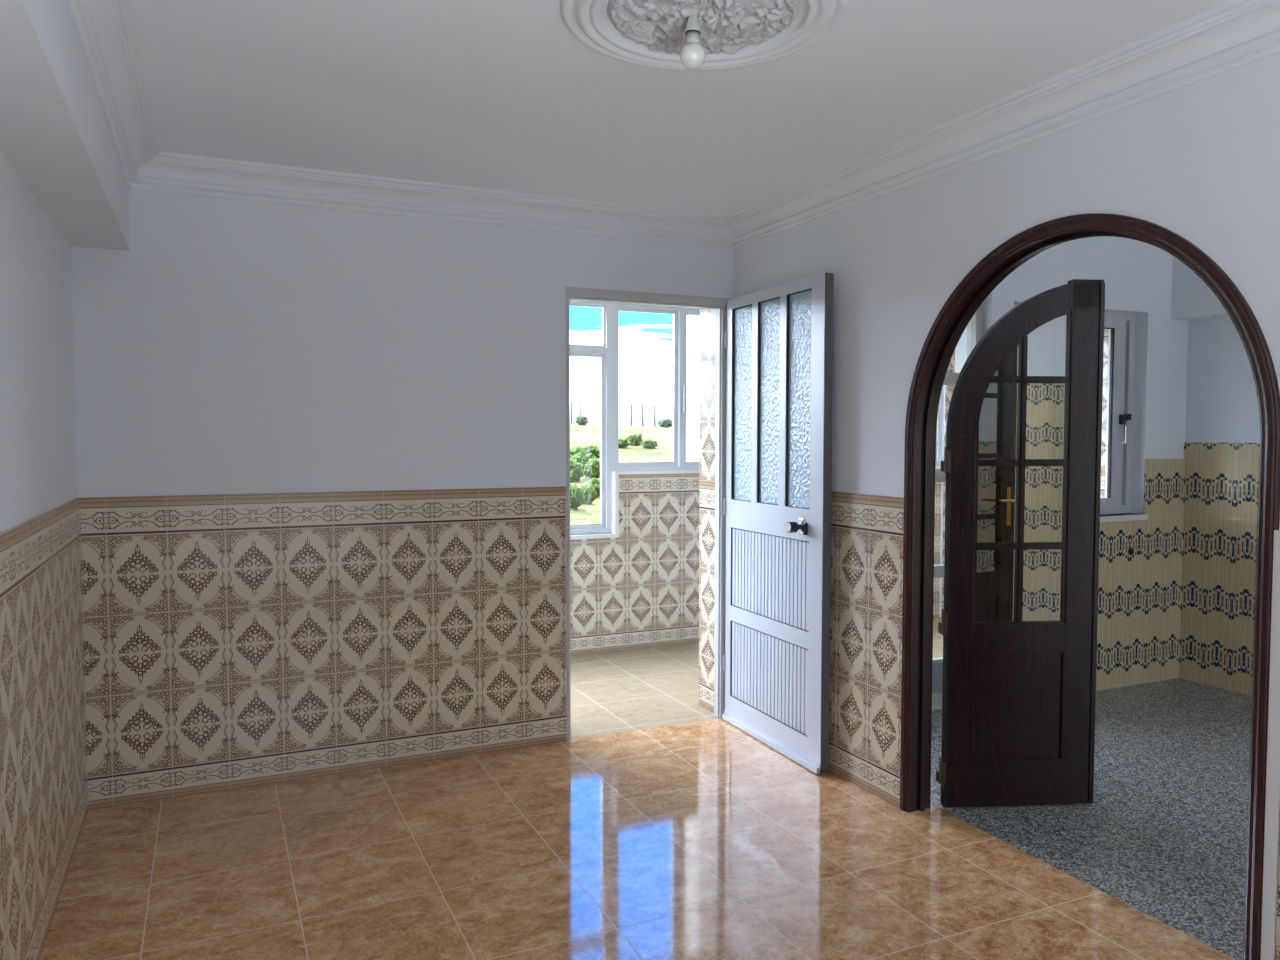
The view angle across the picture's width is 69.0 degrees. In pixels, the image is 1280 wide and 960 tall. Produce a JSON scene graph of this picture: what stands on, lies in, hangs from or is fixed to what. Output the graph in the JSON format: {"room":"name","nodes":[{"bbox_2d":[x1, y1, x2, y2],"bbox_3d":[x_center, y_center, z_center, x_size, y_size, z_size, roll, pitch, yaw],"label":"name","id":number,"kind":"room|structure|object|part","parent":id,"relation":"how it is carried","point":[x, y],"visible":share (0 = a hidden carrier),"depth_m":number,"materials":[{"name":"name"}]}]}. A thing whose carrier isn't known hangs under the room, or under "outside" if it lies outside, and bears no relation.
{"room":"empty room","nodes":[
{"label":"empty room","id":0,"kind":"room"},
{"bbox_2d":[0,150,77,532],"bbox_3d":[-1.162,0.115,1.285,0.150,2.420,4.620,-1,3,-25],"label":"wall","id":1,"kind":"structure","parent":0,"point":[38,457],"depth_m":2.60,"materials":[{"name":"paint"}]},
{"bbox_2d":[0,498,88,959],"bbox_3d":[-1.151,0.736,1.478,0.009,1.163,4.311,-1,3,-25],"label":"wall tiles","id":2,"kind":"structure","parent":1,"relation":"attached to","point":[44,808],"depth_m":2.53,"materials":[{"name":"beige tile"}]},
{"bbox_2d":[0,0,129,250],"bbox_3d":[-1.071,-0.930,1.444,0.188,0.345,4.320,-1,3,-25],"label":"beam","id":3,"kind":"structure","parent":0,"point":[55,135],"depth_m":2.18,"materials":[{"name":"paint"}]},
{"bbox_2d":[66,0,159,188],"bbox_3d":[-0.934,-1.046,1.502,0.112,0.120,4.320,-1,3,-25],"label":"crown molding","id":4,"kind":"structure","parent":3,"relation":"attached to","point":[108,33],"depth_m":2.52,"materials":[{"name":"white paint"}]},
{"bbox_2d":[71,189,725,739],"bbox_3d":[-0.941,-0.011,4.059,2.878,2.420,0.240,-1,3,-25],"label":"wall","id":5,"kind":"structure","parent":0,"point":[235,346],"depth_m":3.76,"materials":[{"name":"paint"}]},
{"bbox_2d":[80,487,566,809],"bbox_3d":[-1.197,0.628,3.833,1.900,1.163,0.009,-1,3,-25],"label":"wall tiles","id":6,"kind":"structure","parent":5,"relation":"attached to","point":[232,641],"depth_m":3.77,"materials":[{"name":"beige tile"}]},
{"bbox_2d":[131,152,733,248],"bbox_3d":[-0.693,-1.156,3.927,2.583,0.120,0.112,-1,3,-25],"label":"crown molding","id":7,"kind":"structure","parent":5,"relation":"attached to","point":[174,173],"depth_m":3.83,"materials":[{"name":"white paint"}]},
{"bbox_2d":[565,287,730,740],"bbox_3d":[0.046,0.154,4.413,0.857,2.058,0.059,-1,3,-25],"label":"door frame","id":8,"kind":"structure","parent":5,"relation":"attached to","point":[572,293],"depth_m":4.52,"materials":[{"name":"wood"}]},
{"bbox_2d":[40,617,1251,959],"bbox_3d":[1.165,1.313,2.921,6.600,0.120,7.100,-1,3,-25],"label":"floor","id":9,"kind":"structure","parent":0,"point":[699,840],"depth_m":3.08,"materials":[{"name":"beige tile"}]},
{"bbox_2d":[134,0,1229,215],"bbox_3d":[-0.247,-1.280,2.580,2.946,0.250,6.320,-1,3,-25],"label":"ceiling","id":10,"kind":"structure","parent":0,"point":[501,95],"depth_m":2.79,"materials":[{"name":"paint"}]},
{"bbox_2d":[560,0,846,70],"bbox_3d":[0.151,-1.124,2.258,0.686,0.031,0.686,2,3,38],"label":"ceiling rose","id":11,"kind":"object","parent":10,"relation":"attached to","point":[648,33],"visible":0.92,"depth_m":2.32,"materials":[{"name":"white paint"}]},
{"bbox_2d":[680,11,705,69],"bbox_3d":[0.127,-1.066,2.247,0.062,0.146,0.062,-1,3,-25],"label":"fitting","id":12,"kind":"object","parent":11,"relation":"attached to","point":[692,54],"visible":1,"depth_m":2.23,"materials":[{"name":"white glass"}]},
{"bbox_3d":[0.127,-1.024,2.248,0.062,0.062,0.062,-1,3,-25],"label":"bulb","id":13,"kind":"part","parent":12,"relation":"part of","materials":[{"name":"white glass"}]},
{"bbox_2d":[724,248,733,710],"bbox_3d":[0.386,-0.038,4.670,0.043,2.420,0.240,-1,3,-25],"label":"wall pier","id":14,"kind":"object","parent":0,"point":[729,251],"visible":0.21,"depth_m":4.52,"materials":[{"name":"paint"}]},
{"bbox_2d":[572,385,944,616],"bbox_3d":[-0.222,1.397,6.115,6.750,5.420,0.150,-1,3,-25],"label":"wall","id":15,"kind":"structure","parent":0,"point":[943,387],"depth_m":7.15,"materials":[{"name":"paint"}]},
{"bbox_2d":[569,300,610,534],"bbox_3d":[-0.619,-0.394,5.819,0.930,1.495,0.055,-1,3,-25],"label":"window","id":16,"kind":"structure","parent":15,"relation":"in","point":[604,351],"depth_m":5.98,"materials":[{"name":"metal"}]},
{"bbox_3d":[-0.619,-0.973,5.795,0.866,0.272,0.024,-1,3,-25],"label":"sash","id":17,"kind":"part","parent":16,"relation":"part of","materials":[{"name":"metal"}]},
{"bbox_3d":[-0.620,-0.242,5.829,0.866,1.127,0.024,-1,3,-25],"label":"sash","id":18,"kind":"part","parent":16,"relation":"part of","materials":[{"name":"metal"}]},
{"bbox_2d":[570,469,940,655],"bbox_3d":[-0.475,0.544,5.872,6.120,1.146,0.009,-1,3,-25],"label":"wall tiles","id":19,"kind":"structure","parent":15,"relation":"attached to","point":[638,588],"depth_m":6.10,"materials":[{"name":"beige tile"}]},
{"bbox_2d":[570,466,940,539],"bbox_3d":[-0.472,0.164,5.872,6.140,0.422,0.078,-1,3,-25],"label":"window sill","id":20,"kind":"structure","parent":15,"relation":"attached to","point":[615,534],"depth_m":5.98,"materials":[{"name":"white stone"}]},
{"bbox_2d":[611,302,941,471],"bbox_3d":[1.060,-0.625,6.565,2.750,1.100,0.089,-1,3,-25],"label":"window","id":21,"kind":"structure","parent":15,"relation":"in","point":[679,314],"depth_m":6.17,"materials":[{"name":"metal"}]},
{"bbox_3d":[0.039,-0.605,6.116,0.457,1.036,0.024,-1,3,-25],"label":"sash","id":22,"kind":"part","parent":21,"relation":"part of","materials":[{"name":"metal"}]},
{"bbox_3d":[0.528,-0.614,6.328,0.543,1.036,0.024,-1,3,-25],"label":"sash","id":23,"kind":"part","parent":21,"relation":"part of","materials":[{"name":"metal"}]},
{"bbox_2d":[942,351,954,607],"bbox_3d":[2.536,-0.154,7.229,0.450,2.420,0.009,-1,3,-25],"label":"wall tiles","id":24,"kind":"structure","parent":15,"relation":"attached to","point":[949,389],"depth_m":7.13,"materials":[{"name":"beige tile"}]},
{"bbox_2d":[734,52,1279,529],"bbox_3d":[1.415,0.017,2.602,0.095,2.500,4.860,-1,3,-25],"label":"wall","id":25,"kind":"structure","parent":0,"point":[1199,161],"depth_m":2.97,"materials":[{"name":"paint"}]},
{"bbox_2d":[699,308,715,712],"bbox_3d":[0.364,0.145,4.701,0.038,2.050,0.198,-1,3,-25],"label":"wall tiles","id":26,"kind":"structure","parent":25,"relation":"attached to","point":[707,316],"depth_m":4.71,"materials":[{"name":"beige tile"}]},
{"bbox_2d":[722,273,833,773],"bbox_3d":[0.566,0.171,4.161,0.104,2.041,0.845,-1,3,-23],"label":"door","id":27,"kind":"structure","parent":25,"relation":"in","point":[778,340],"depth_m":4.09,"materials":[{"name":"white paint"}]},
{"bbox_3d":[0.491,-0.358,4.386,0.006,0.904,0.185,-1,3,-23],"label":"glass pane","id":28,"kind":"part","parent":27,"relation":"part of","materials":[{"name":"blue"}]},
{"bbox_3d":[0.586,-0.347,4.162,0.006,0.904,0.185,-1,3,-23],"label":"glass pane","id":29,"kind":"part","parent":27,"relation":"part of","materials":[{"name":"blue"}]},
{"bbox_3d":[0.584,0.880,4.217,0.017,0.364,0.674,-1,3,-23],"label":"ribbed panel","id":30,"kind":"part","parent":27,"relation":"part of","materials":[{"name":"white paint"}]},
{"bbox_3d":[0.584,0.433,4.197,0.017,0.372,0.674,-1,3,-23],"label":"ribbed panel","id":31,"kind":"part","parent":27,"relation":"part of","materials":[{"name":"white paint"}]},
{"bbox_3d":[0.649,0.199,3.916,0.062,0.047,0.047,-1,3,-23],"label":"knob","id":32,"kind":"part","parent":27,"relation":"part of","materials":[{"name":"black plastic"}]},
{"bbox_3d":[0.681,-0.337,3.937,0.006,0.904,0.185,-1,3,-23],"label":"glass pane","id":33,"kind":"part","parent":27,"relation":"part of","materials":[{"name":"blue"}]},
{"bbox_3d":[0.680,0.197,3.916,0.006,0.070,0.030,-1,3,-23],"label":"lock plate","id":34,"kind":"part","parent":27,"relation":"part of","materials":[{"name":"silver metal"}]},
{"bbox_2d":[828,491,903,807],"bbox_3d":[0.715,0.621,4.025,0.009,1.163,1.262,-1,3,-25],"label":"wall tiles","id":35,"kind":"structure","parent":25,"relation":"attached to","point":[867,530],"depth_m":3.64,"materials":[{"name":"beige tile"}]},
{"bbox_2d":[726,0,1279,248],"bbox_3d":[1.310,-1.091,2.535,0.112,0.120,4.320,-1,3,-25],"label":"crown molding","id":36,"kind":"structure","parent":25,"relation":"attached to","point":[1232,34],"depth_m":2.77,"materials":[{"name":"white paint"}]},
{"bbox_2d":[936,279,1104,807],"bbox_3d":[1.409,0.241,3.460,0.596,1.957,0.047,0,3,-5],"label":"door","id":37,"kind":"structure","parent":25,"relation":"in","point":[1021,464],"depth_m":3.45,"materials":[{"name":"brown wood"}]},
{"bbox_3d":[1.313,0.392,3.459,0.166,0.271,0.006,0,3,-5],"label":"glass pane","id":38,"kind":"part","parent":37,"relation":"part of","materials":[{"name":"clear glass"}]},
{"bbox_3d":[1.313,0.091,3.446,0.166,0.285,0.006,0,3,-5],"label":"glass pane","id":39,"kind":"part","parent":37,"relation":"part of","materials":[{"name":"clear glass"}]},
{"bbox_3d":[1.313,-0.216,3.432,0.166,0.282,0.006,0,3,-5],"label":"glass pane","id":40,"kind":"part","parent":37,"relation":"part of","materials":[{"name":"clear glass"}]},
{"bbox_3d":[1.340,-0.452,3.423,0.113,0.141,0.006,0,3,-5],"label":"glass pane","id":41,"kind":"part","parent":37,"relation":"part of","materials":[{"name":"clear glass"}]},
{"bbox_3d":[1.406,1.135,3.501,0.363,0.167,0.038,0,3,-5],"label":"rail","id":42,"kind":"part","parent":37,"relation":"part of","materials":[{"name":"brown wood"}]},
{"bbox_3d":[1.407,0.844,3.488,0.345,0.410,0.033,0,3,-5],"label":"panel","id":43,"kind":"part","parent":37,"relation":"part of","materials":[{"name":"brown wood"}]},
{"bbox_3d":[1.407,0.844,3.488,0.359,0.422,0.046,0,3,-5],"label":"panel moulding","id":44,"kind":"part","parent":37,"relation":"part of","materials":[{"name":"brown wood"}]},
{"bbox_3d":[1.406,0.585,3.476,0.363,0.105,0.038,0,3,-5],"label":"rail","id":45,"kind":"part","parent":37,"relation":"part of","materials":[{"name":"brown wood"}]},
{"bbox_3d":[1.499,0.392,3.475,0.159,0.271,0.006,0,3,-5],"label":"glass pane","id":46,"kind":"part","parent":37,"relation":"part of","materials":[{"name":"clear glass"}]},
{"bbox_3d":[1.499,0.090,3.462,0.159,0.285,0.006,0,3,-5],"label":"glass pane","id":47,"kind":"part","parent":37,"relation":"part of","materials":[{"name":"clear glass"}]},
{"bbox_3d":[1.499,-0.217,3.448,0.159,0.282,0.006,0,3,-5],"label":"glass pane","id":48,"kind":"part","parent":37,"relation":"part of","materials":[{"name":"clear glass"}]},
{"bbox_3d":[1.500,-0.501,3.435,0.159,0.238,0.006,0,3,-5],"label":"glass pane","id":49,"kind":"part","parent":37,"relation":"part of","materials":[{"name":"clear glass"}]},
{"bbox_2d":[900,213,1279,959],"bbox_3d":[1.299,0.234,2.861,0.122,2.042,1.324,-1,3,-25],"label":"arch frame","id":50,"kind":"object","parent":25,"relation":"attached to","point":[939,346],"visible":0.96,"depth_m":2.96,"materials":[{"name":"brown wood"}]},
{"bbox_2d":[1260,530,1279,959],"bbox_3d":[1.533,0.702,2.250,0.012,1.163,0.031,-1,3,-25],"label":"wall tiles","id":51,"kind":"object","parent":25,"relation":"attached to","point":[1272,804],"visible":1,"depth_m":2.25,"materials":[{"name":"white stone"}]},
{"bbox_2d":[1275,834,1279,959],"bbox_3d":[1.901,0.738,1.456,0.009,1.163,1.715,-1,3,-25],"label":"wall tiles","id":52,"kind":"structure","parent":25,"relation":"attached to","point":[1277,957],"depth_m":2.25,"materials":[{"name":"beige tile"}]},
{"bbox_2d":[955,236,1187,515],"bbox_3d":[2.088,-0.082,4.997,3.134,2.480,0.250,-1,3,-25],"label":"wall","id":53,"kind":"structure","parent":0,"point":[1136,275],"depth_m":5.17,"materials":[{"name":"paint"}]},
{"bbox_2d":[932,303,982,709],"bbox_3d":[1.337,0.095,4.620,0.860,2.160,0.060,-1,3,-25],"label":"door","id":54,"kind":"structure","parent":53,"relation":"in","point":[975,325],"depth_m":4.72,"materials":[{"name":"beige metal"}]},
{"bbox_3d":[1.338,1.006,4.659,0.660,0.155,0.015,-1,3,-25],"label":"panel","id":55,"kind":"part","parent":54,"relation":"part of","materials":[{"name":"grey metal"}]},
{"bbox_3d":[1.337,0.095,4.620,0.860,2.160,0.060,-1,3,-25],"label":"frame","id":56,"kind":"part","parent":54,"relation":"part of","materials":[{"name":"wood"}]},
{"bbox_2d":[1014,304,1134,514],"bbox_3d":[2.318,-0.363,5.058,1.005,1.120,0.088,-1,3,-25],"label":"window","id":57,"kind":"structure","parent":53,"relation":"in","point":[1122,325],"depth_m":5.21,"materials":[{"name":"metal"}]},
{"bbox_3d":[2.504,-0.369,5.144,0.455,1.035,0.025,-1,3,-25],"label":"sash","id":58,"kind":"part","parent":57,"relation":"part of","materials":[{"name":"metal"}]},
{"bbox_3d":[2.702,-0.250,5.205,0.026,0.099,0.024,-1,3,-25],"label":"pull handle","id":59,"kind":"part","parent":57,"relation":"part of","materials":[{"name":"silver metal"}]},
{"bbox_2d":[1100,513,1147,521],"bbox_3d":[2.306,0.210,5.101,1.037,0.030,0.268,-1,3,-25],"label":"window sill","id":60,"kind":"structure","parent":53,"relation":"attached to","point":[1126,517],"depth_m":5.12,"materials":[{"name":"white stone"}]},
{"bbox_2d":[1096,459,1184,690],"bbox_3d":[2.443,0.523,5.046,1.490,1.266,0.009,-1,3,-25],"label":"wall tiles","id":61,"kind":"structure","parent":53,"relation":"attached to","point":[1139,618],"depth_m":5.22,"materials":[{"name":"beige tile"}]},
{"bbox_2d":[1128,548,1133,554],"bbox_3d":[2.720,0.396,5.157,0.040,0.040,0.016,-1,3,-25],"label":"outlet","id":62,"kind":"object","parent":61,"relation":"attached to","point":[1130,550],"visible":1,"depth_m":5.15,"materials":[{"name":"black plastic"}]},
{"bbox_2d":[1171,255,1228,320],"bbox_3d":[4.052,-1.020,3.088,0.150,0.430,4.780,-1,3,-25],"label":"beam","id":63,"kind":"structure","parent":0,"point":[1191,298],"depth_m":5.13,"materials":[{"name":"paint"}]},
{"bbox_2d":[1185,316,1259,442],"bbox_3d":[4.210,0.001,3.208,0.200,2.480,4.780,-1,3,-25],"label":"wall","id":64,"kind":"structure","parent":0,"point":[1222,403],"depth_m":5.14,"materials":[{"name":"paint"}]},
{"bbox_2d":[1179,442,1258,695],"bbox_3d":[4.115,0.563,3.190,0.009,1.358,4.780,-1,3,-25],"label":"wall tiles","id":65,"kind":"structure","parent":64,"relation":"attached to","point":[1221,480],"depth_m":5.15,"materials":[{"name":"beige tile"}]},
{"bbox_3d":[3.163,-0.124,6.588,0.150,2.420,2.000,-1,3,-25],"label":"wall","id":66,"kind":"structure","parent":0,"visible":0},
{"bbox_2d":[1100,329,1108,497],"bbox_3d":[3.095,-0.122,6.545,0.009,2.420,1.720,-1,3,-25],"label":"wall tiles","id":67,"kind":"structure","parent":66,"relation":"attached to","point":[1106,331],"depth_m":6.36,"materials":[{"name":"beige tile"}]},
{"label":"outside","id":68,"kind":"structure","parent":0,"visible":0},
{"bbox_2d":[570,423,671,524],"bbox_3d":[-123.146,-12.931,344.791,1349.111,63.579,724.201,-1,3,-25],"label":"hillside","id":69,"kind":"structure","parent":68,"point":[588,434],"depth_m":286.06,"materials":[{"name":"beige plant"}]},
{"bbox_2d":[570,403,572,423],"bbox_3d":[-30.211,-28.877,410.000,1.000,10.000,0.875,-1,3,-25],"label":"mast","id":70,"kind":"object","parent":69,"relation":"on","point":[570,403],"visible":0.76,"depth_m":409.67,"materials":[{"name":"grey metal"}]},
{"bbox_2d":[570,457,584,481],"bbox_3d":[-14.497,-2.040,201.545,5.288,6.042,5.123,-1,3,-25],"label":"bush","id":71,"kind":"object","parent":69,"relation":"on","point":[576,469],"visible":0.63,"depth_m":200.19,"materials":[{"name":"green plant"}]},
{"bbox_2d":[570,482,585,509],"bbox_3d":[-11.820,3.098,164.967,4.108,5.507,3.637,-1,3,-25],"label":"bush","id":72,"kind":"object","parent":69,"relation":"on","point":[577,498],"visible":0.72,"depth_m":163.95,"materials":[{"name":"green plant"}]},
{"bbox_2d":[570,446,587,457],"bbox_3d":[-16.233,-6.082,235.243,6.698,5.279,6.620,-1,3,-25],"label":"bush","id":73,"kind":"object","parent":69,"relation":"on","point":[577,449],"visible":0.29,"depth_m":233.68,"materials":[{"name":"green plant"}]},
{"bbox_2d":[571,451,592,470],"bbox_3d":[-13.669,-4.328,221.672,6.144,5.464,6.317,-1,3,-25],"label":"bush","id":74,"kind":"object","parent":69,"relation":"on","point":[582,457],"visible":0.46,"depth_m":220.03,"materials":[{"name":"green plant"}]},
{"bbox_2d":[575,415,588,424],"bbox_3d":[-24.553,-24.955,390.583,6.698,5.043,6.816,-1,3,-25],"label":"tree","id":75,"kind":"object","parent":69,"relation":"on","point":[580,419],"visible":1,"depth_m":388.95,"materials":[{"name":"green plant"}]},
{"bbox_2d":[581,483,597,503],"bbox_3d":[-9.649,2.770,172.085,3.728,4.505,3.511,-1,3,-25],"label":"bush","id":76,"kind":"object","parent":69,"relation":"on","point":[590,494],"visible":0.77,"depth_m":171.19,"materials":[{"name":"green plant"}]},
{"bbox_2d":[583,458,599,478],"bbox_3d":[-10.394,-2.374,207.957,5.553,5.507,5.198,-1,3,-25],"label":"bush","id":77,"kind":"object","parent":69,"relation":"on","point":[592,468],"visible":0.78,"depth_m":206.45,"materials":[{"name":"green plant"}]},
{"bbox_2d":[583,445,599,458],"bbox_3d":[-13.233,-6.875,243.548,7.593,4.736,8.026,-1,3,-25],"label":"bush","id":78,"kind":"object","parent":69,"relation":"on","point":[595,451],"visible":0.42,"depth_m":241.62,"materials":[{"name":"green plant"}]},
{"bbox_2d":[588,478,599,497],"bbox_3d":[-8.485,1.764,179.893,3.449,4.546,3.505,-1,3,-25],"label":"bush","id":79,"kind":"object","parent":69,"relation":"on","point":[595,482],"visible":0.45,"depth_m":179.28,"materials":[{"name":"green plant"}]},
{"bbox_2d":[618,438,630,447],"bbox_3d":[-5.579,-11.094,284.821,5.504,3.742,5.669,-1,3,-25],"label":"bush","id":80,"kind":"object","parent":69,"relation":"on","point":[622,443],"visible":0.75,"depth_m":283.42,"materials":[{"name":"green plant"}]},
{"bbox_2d":[630,404,631,425],"bbox_3d":[-3.848,-28.214,411.123,1.000,10.600,0.875,-1,3,-25],"label":"mast","id":81,"kind":"object","parent":69,"relation":"on","point":[630,404],"visible":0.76,"depth_m":410.87,"materials":[{"name":"grey metal"}]},
{"bbox_2d":[625,433,642,445],"bbox_3d":[-1.506,-12.507,293.715,5.893,4.548,5.301,-1,3,-25],"label":"bush","id":82,"kind":"object","parent":69,"relation":"on","point":[635,439],"visible":0.92,"depth_m":292.42,"materials":[{"name":"green plant"}]},
{"bbox_2d":[642,403,643,425],"bbox_3d":[1.185,-28.336,411.134,1.000,11.200,0.875,-1,3,-25],"label":"mast","id":83,"kind":"object","parent":69,"relation":"on","point":[642,403],"visible":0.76,"depth_m":410.87,"materials":[{"name":"grey metal"}]},
{"bbox_2d":[640,438,658,447],"bbox_3d":[2.972,-11.077,287.774,5.923,3.832,5.905,-1,3,-25],"label":"bush","id":84,"kind":"object","parent":69,"relation":"on","point":[648,443],"visible":0.99,"depth_m":286.13,"materials":[{"name":"green plant"}]},
{"bbox_2d":[654,405,655,426],"bbox_3d":[6.506,-27.750,411.111,1.000,10.400,0.875,-1,3,-25],"label":"mast","id":85,"kind":"object","parent":69,"relation":"on","point":[654,405],"visible":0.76,"depth_m":410.87,"materials":[{"name":"grey metal"}]},
{"bbox_2d":[657,418,671,427],"bbox_3d":[11.117,-24.326,399.207,8.230,4.570,7.828,-1,3,-25],"label":"tree","id":86,"kind":"object","parent":69,"relation":"on","point":[663,422],"visible":0.91,"depth_m":397.45,"materials":[{"name":"green plant"}]},
{"bbox_2d":[686,315,699,461],"bbox_3d":[7.101,-4.306,30.487,11.911,36.600,7.154,0,3,-2],"label":"building","id":87,"kind":"structure","parent":69,"relation":"on","point":[693,322],"depth_m":26.89,"materials":[{"name":"white stone"}]}
]}

